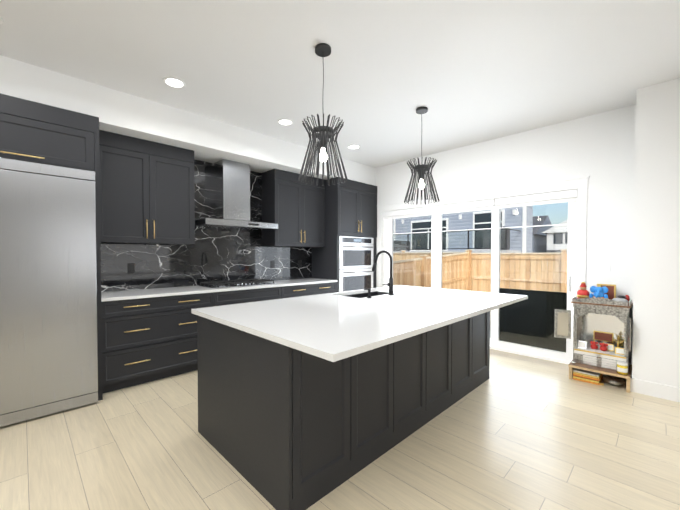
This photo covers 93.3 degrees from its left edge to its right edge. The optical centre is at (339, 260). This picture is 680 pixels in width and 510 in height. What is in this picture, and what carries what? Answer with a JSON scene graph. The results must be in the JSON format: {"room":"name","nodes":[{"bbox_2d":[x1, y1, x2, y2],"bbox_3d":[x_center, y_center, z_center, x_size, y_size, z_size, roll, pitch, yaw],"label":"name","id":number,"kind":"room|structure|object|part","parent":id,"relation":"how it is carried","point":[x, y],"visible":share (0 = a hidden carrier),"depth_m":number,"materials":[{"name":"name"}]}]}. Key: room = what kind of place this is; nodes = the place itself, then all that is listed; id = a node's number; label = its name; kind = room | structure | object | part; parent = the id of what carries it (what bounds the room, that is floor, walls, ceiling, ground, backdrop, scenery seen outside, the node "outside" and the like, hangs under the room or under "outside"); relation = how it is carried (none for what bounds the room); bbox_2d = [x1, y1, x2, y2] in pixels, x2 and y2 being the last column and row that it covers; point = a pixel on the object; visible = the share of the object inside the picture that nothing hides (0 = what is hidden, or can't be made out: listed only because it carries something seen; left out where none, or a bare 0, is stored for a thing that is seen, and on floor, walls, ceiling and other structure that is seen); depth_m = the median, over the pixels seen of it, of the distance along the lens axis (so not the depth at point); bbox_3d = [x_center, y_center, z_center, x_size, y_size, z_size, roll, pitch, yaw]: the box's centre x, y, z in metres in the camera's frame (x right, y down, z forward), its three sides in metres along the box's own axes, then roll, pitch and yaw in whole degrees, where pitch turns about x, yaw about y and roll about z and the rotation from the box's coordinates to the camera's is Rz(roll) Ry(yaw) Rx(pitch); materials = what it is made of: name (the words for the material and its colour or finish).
{"room":"kitchen","nodes":[
{"label":"kitchen","id":0,"kind":"room"},
{"bbox_2d":[0,55,374,185],"bbox_3d":[-2.325,-1.462,3.314,7.780,0.340,0.600,-1,1,-45],"label":"wall","id":1,"kind":"structure","parent":0,"point":[207,139],"depth_m":3.36,"materials":[{"name":"white paint"}]},
{"bbox_2d":[0,93,95,176],"bbox_3d":[-2.772,-1.037,2.792,0.924,0.488,0.718,-1,1,-45],"label":"upper cabinet","id":2,"kind":"object","parent":1,"relation":"attached to","point":[30,131],"depth_m":2.64,"materials":[{"name":"grey wood"}]},
{"bbox_2d":[95,129,195,244],"bbox_3d":[-2.198,-0.741,3.614,0.955,1.108,0.368,-1,1,-45],"label":"upper cabinet","id":3,"kind":"object","parent":1,"relation":"attached to","point":[154,200],"depth_m":3.45,"materials":[{"name":"grey wood"}]},
{"bbox_2d":[101,159,311,291],"bbox_3d":[-1.581,-0.491,4.483,3.060,1.638,0.010,-1,1,-45],"label":"backsplash","id":4,"kind":"structure","parent":1,"relation":"attached to","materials":[{"name":"black stone"}]},
{"bbox_2d":[128,263,134,272],"bbox_3d":[-2.390,0.092,3.676,0.070,0.114,0.009,-1,1,-45],"label":"electrical outlet","id":5,"kind":"object","parent":4,"relation":"attached to","point":[131,267],"visible":1,"depth_m":3.67,"materials":[{"name":"black plastic"}]},
{"bbox_2d":[195,159,277,230],"bbox_3d":[-1.398,-0.869,4.299,1.010,0.873,0.498,-1,1,-45],"label":"range hood","id":6,"kind":"object","parent":4,"relation":"attached to","point":[231,194],"visible":0.94,"depth_m":4.24,"materials":[{"name":"silver metal"}]},
{"bbox_2d":[260,169,327,248],"bbox_3d":[-0.719,-0.767,5.083,0.975,1.108,0.368,-1,1,-45],"label":"upper cabinet","id":7,"kind":"object","parent":1,"relation":"attached to","point":[297,207],"depth_m":4.85,"materials":[{"name":"grey wood"}]},
{"bbox_2d":[324,177,375,240],"bbox_3d":[0.054,-0.864,5.646,0.902,0.933,0.658,-1,1,-45],"label":"upper cabinet","id":8,"kind":"object","parent":1,"relation":"attached to","point":[349,206],"depth_m":5.29,"materials":[{"name":"grey wood"}]},
{"bbox_2d":[339,236,373,291],"bbox_3d":[0.098,0.195,5.650,0.854,1.179,0.678,-1,1,-45],"label":"oven","id":9,"kind":"object","parent":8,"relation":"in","point":[355,262],"visible":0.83,"depth_m":5.41,"materials":[{"name":"white metal"}]},
{"bbox_2d":[0,349,679,509],"bbox_3d":[0.071,1.370,0.951,8.180,0.120,7.800,-1,1,-45],"label":"floor","id":10,"kind":"structure","parent":0,"point":[514,431],"depth_m":2.11,"materials":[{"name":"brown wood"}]},
{"bbox_2d":[0,158,97,426],"bbox_3d":[-2.713,0.252,2.755,0.910,2.052,0.845,-1,1,-45],"label":"fridge","id":11,"kind":"object","parent":10,"relation":"on","point":[48,325],"visible":1,"depth_m":2.59,"materials":[{"name":"silver metal"}]},
{"bbox_2d":[97,293,215,399],"bbox_3d":[-2.066,0.820,3.582,1.070,0.888,0.638,-1,1,-45],"label":"base cabinet","id":12,"kind":"object","parent":10,"relation":"on","point":[149,339],"depth_m":3.25,"materials":[{"name":"grey wood"}]},
{"bbox_2d":[97,277,327,300],"bbox_3d":[-1.355,0.347,4.270,3.060,0.031,0.653,-1,1,-45],"label":"countertop","id":13,"kind":"structure","parent":12,"relation":"on","point":[173,290],"depth_m":3.70,"materials":[{"name":"white stone"}]},
{"bbox_2d":[198,279,275,288],"bbox_3d":[-1.357,0.305,4.279,0.870,0.051,0.470,-1,1,-45],"label":"cooktop","id":14,"kind":"object","parent":13,"relation":"in","point":[230,283],"visible":1,"depth_m":4.16,"materials":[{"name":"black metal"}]},
{"bbox_2d":[216,285,283,305],"bbox_3d":[-1.357,0.807,4.287,0.930,0.888,0.638,-1,1,-45],"label":"base cabinet","id":15,"kind":"object","parent":10,"relation":"on","point":[238,296],"depth_m":4.03,"materials":[{"name":"grey wood"}]},
{"bbox_2d":[284,281,338,297],"bbox_3d":[-0.651,0.795,4.988,1.060,0.888,0.638,-1,1,-45],"label":"base cabinet","id":16,"kind":"object","parent":10,"relation":"on","point":[290,291],"depth_m":4.73,"materials":[{"name":"grey wood"}]},
{"bbox_2d":[197,313,489,509],"bbox_3d":[0.265,0.832,2.903,2.600,0.888,1.150,-1,1,-45],"label":"kitchen island","id":17,"kind":"object","parent":10,"relation":"on","point":[305,402],"depth_m":1.95,"materials":[{"name":"grey wood"}]},
{"bbox_2d":[191,285,526,364],"bbox_3d":[0.377,0.373,2.782,2.660,0.031,1.530,-1,1,-45],"label":"island countertop","id":18,"kind":"structure","parent":17,"relation":"on","point":[331,327],"depth_m":2.14,"materials":[{"name":"white stone"}]},
{"bbox_2d":[339,289,386,296],"bbox_3d":[0.312,0.482,3.403,0.784,0.233,0.424,-1,1,-45],"label":"sink","id":19,"kind":"object","parent":18,"relation":"in","point":[373,291],"depth_m":3.63,"materials":[{"name":"metal"}]},
{"bbox_2d":[364,288,371,297],"bbox_3d":[0.259,0.308,3.000,0.043,0.090,0.082,-1,1,-45],"label":"soap dispenser","id":20,"kind":"object","parent":18,"relation":"on","point":[369,292],"visible":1,"depth_m":2.98,"materials":[{"name":"black metal"}]},
{"bbox_2d":[372,250,393,294],"bbox_3d":[0.400,0.125,3.262,0.165,0.447,0.276,-1,1,-45],"label":"faucet","id":21,"kind":"object","parent":18,"relation":"on","point":[390,284],"visible":1,"depth_m":3.21,"materials":[{"name":"black metal"}]},
{"bbox_2d":[554,282,632,392],"bbox_3d":[2.698,0.752,3.428,0.496,1.028,0.634,-1,1,-45],"label":"shrine","id":22,"kind":"object","parent":10,"relation":"on","point":[602,331],"visible":0.98,"depth_m":3.38,"materials":[{"name":"speckled grey granite"},{"name":"wood"}]},
{"bbox_2d":[0,0,679,167],"bbox_3d":[0.071,-1.650,0.898,8.180,0.120,7.800,-1,1,-45],"label":"ceiling","id":23,"kind":"structure","parent":0,"point":[467,72],"depth_m":2.58,"materials":[{"name":"white paint"}]},
{"bbox_2d":[163,77,185,87],"bbox_3d":[-1.514,-1.621,2.934,0.184,0.007,0.184,-1,1,-45],"label":"recessed light","id":24,"kind":"object","parent":23,"relation":"in","point":[174,82],"visible":1,"depth_m":2.92,"materials":[{"name":"white paint"}]},
{"bbox_2d":[278,119,292,124],"bbox_3d":[-0.648,-1.637,3.808,0.184,0.007,0.184,-1,1,-45],"label":"recessed light","id":25,"kind":"object","parent":23,"relation":"in","point":[285,121],"visible":1,"depth_m":3.79,"materials":[{"name":"white paint"}]},
{"bbox_2d":[299,43,347,185],"bbox_3d":[-0.129,-1.113,2.457,0.380,1.004,0.376,-1,1,-45],"label":"pendant light","id":26,"kind":"object","parent":23,"relation":"hanging from","point":[323,135],"visible":1,"depth_m":2.42,"materials":[{"name":"grey metal"}]},
{"bbox_2d":[348,144,359,148],"bbox_3d":[0.203,-1.652,4.681,0.184,0.007,0.184,-1,1,-45],"label":"recessed light","id":27,"kind":"object","parent":23,"relation":"in","point":[354,146],"visible":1,"depth_m":4.66,"materials":[{"name":"white paint"}]},
{"bbox_2d":[404,106,439,204],"bbox_3d":[0.885,-1.131,3.479,0.380,1.004,0.376,-1,1,-45],"label":"pendant light","id":28,"kind":"object","parent":23,"relation":"hanging from","point":[419,171],"visible":1,"depth_m":3.44,"materials":[{"name":"grey metal"}]},
{"bbox_2d":[375,105,635,364],"bbox_3d":[2.901,-0.189,3.736,0.200,2.900,7.400,-1,1,-45],"label":"wall","id":29,"kind":"structure","parent":0,"point":[599,149],"depth_m":3.71,"materials":[{"name":"white paint"}]},
{"bbox_2d":[384,198,576,363],"bbox_3d":[1.848,0.203,4.853,0.110,2.078,2.856,-1,1,-45],"label":"window","id":30,"kind":"structure","parent":29,"relation":"in","point":[492,346],"depth_m":4.35,"materials":[{"name":"clear glass"}]},
{"bbox_2d":[382,189,576,216],"bbox_3d":[1.780,-0.798,4.768,0.070,0.091,2.848,-1,1,-45],"label":"roller blind","id":31,"kind":"object","parent":30,"relation":"attached to","point":[523,199],"visible":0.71,"depth_m":4.43,"materials":[{"name":"white fabric"}]},
{"bbox_2d":[383,198,575,219],"bbox_3d":[1.779,-0.729,4.768,0.015,0.044,2.820,-1,1,-45],"label":"fabric","id":32,"kind":"object","parent":31,"relation":"hanging from","point":[498,207],"visible":0.96,"depth_m":4.46,"materials":[{"name":"white"}]},
{"bbox_2d":[386,202,573,360],"bbox_3d":[1.825,0.208,4.830,0.136,1.995,2.766,-1,1,-45],"label":"sash","id":33,"kind":"object","parent":30,"relation":"attached to","point":[436,248],"depth_m":4.47,"materials":[{"name":"white plastic"}]},
{"bbox_2d":[499,288,566,351],"bbox_3d":[2.501,0.760,4.203,0.002,0.735,0.786,-1,1,-45],"label":"screen","id":34,"kind":"object","parent":33,"relation":"attached to","point":[514,330],"depth_m":4.18,"materials":[{"name":"black"}]},
{"bbox_3d":[2.749,0.279,3.845,0.057,0.240,0.040,-1,1,-45],"label":"patio door window pull","id":35,"kind":"part","parent":33,"relation":"part of","materials":[{"name":"white plastic"}]},
{"bbox_2d":[377,176,589,294],"bbox_3d":[1.779,0.134,4.761,0.116,2.218,3.048,-1,1,-45],"label":"door frame","id":36,"kind":"structure","parent":29,"relation":"attached to","point":[580,184],"depth_m":4.13,"materials":[{"name":"white paint"}]},
{"bbox_2d":[632,78,679,387],"bbox_3d":[4.133,-0.160,2.063,0.410,2.900,3.290,-1,1,-45],"label":"wall","id":37,"kind":"structure","parent":0,"point":[656,325],"depth_m":2.97,"materials":[{"name":"white paint"}]},
{"bbox_2d":[630,374,679,401],"bbox_3d":[3.980,1.222,2.232,0.424,0.130,3.710,-1,1,-45],"label":"baseboard","id":38,"kind":"structure","parent":37,"relation":"attached to","point":[662,391],"depth_m":2.98,"materials":[{"name":"white paint"}]},
{"label":"outside","id":39,"kind":"structure","parent":0,"visible":0},
{"bbox_3d":[26.624,1.296,33.394,75.220,0.200,90.000,-1,1,-45],"label":"ground","id":40,"kind":"structure","parent":39,"visible":0},
{"bbox_2d":[393,206,532,288],"bbox_3d":[2.407,-3.815,21.016,3.300,10.450,17.300,-1,1,-45],"label":"house","id":41,"kind":"structure","parent":40,"relation":"on","point":[486,233],"depth_m":16.81,"materials":[{"name":"grey"}]},
{"bbox_2d":[393,249,566,292],"bbox_3d":[3.342,0.660,8.136,6.405,1.950,25.140,-1,1,-45],"label":"fence","id":42,"kind":"object","parent":40,"relation":"on","point":[483,276],"depth_m":9.92,"materials":[{"name":"brown wood"}]},
{"bbox_2d":[532,215,552,252],"bbox_3d":[18.264,-1.792,36.946,8.800,5.850,9.700,-1,1,-45],"label":"house","id":43,"kind":"structure","parent":40,"relation":"on","point":[539,243],"depth_m":32.55,"materials":[{"name":"grey"}]},
{"bbox_2d":[543,220,567,266],"bbox_3d":[24.858,-1.501,31.731,10.600,5.450,6.200,-1,1,-45],"label":"house","id":44,"kind":"structure","parent":40,"relation":"on","point":[558,242],"depth_m":29.41,"materials":[{"name":"white"}]}
]}

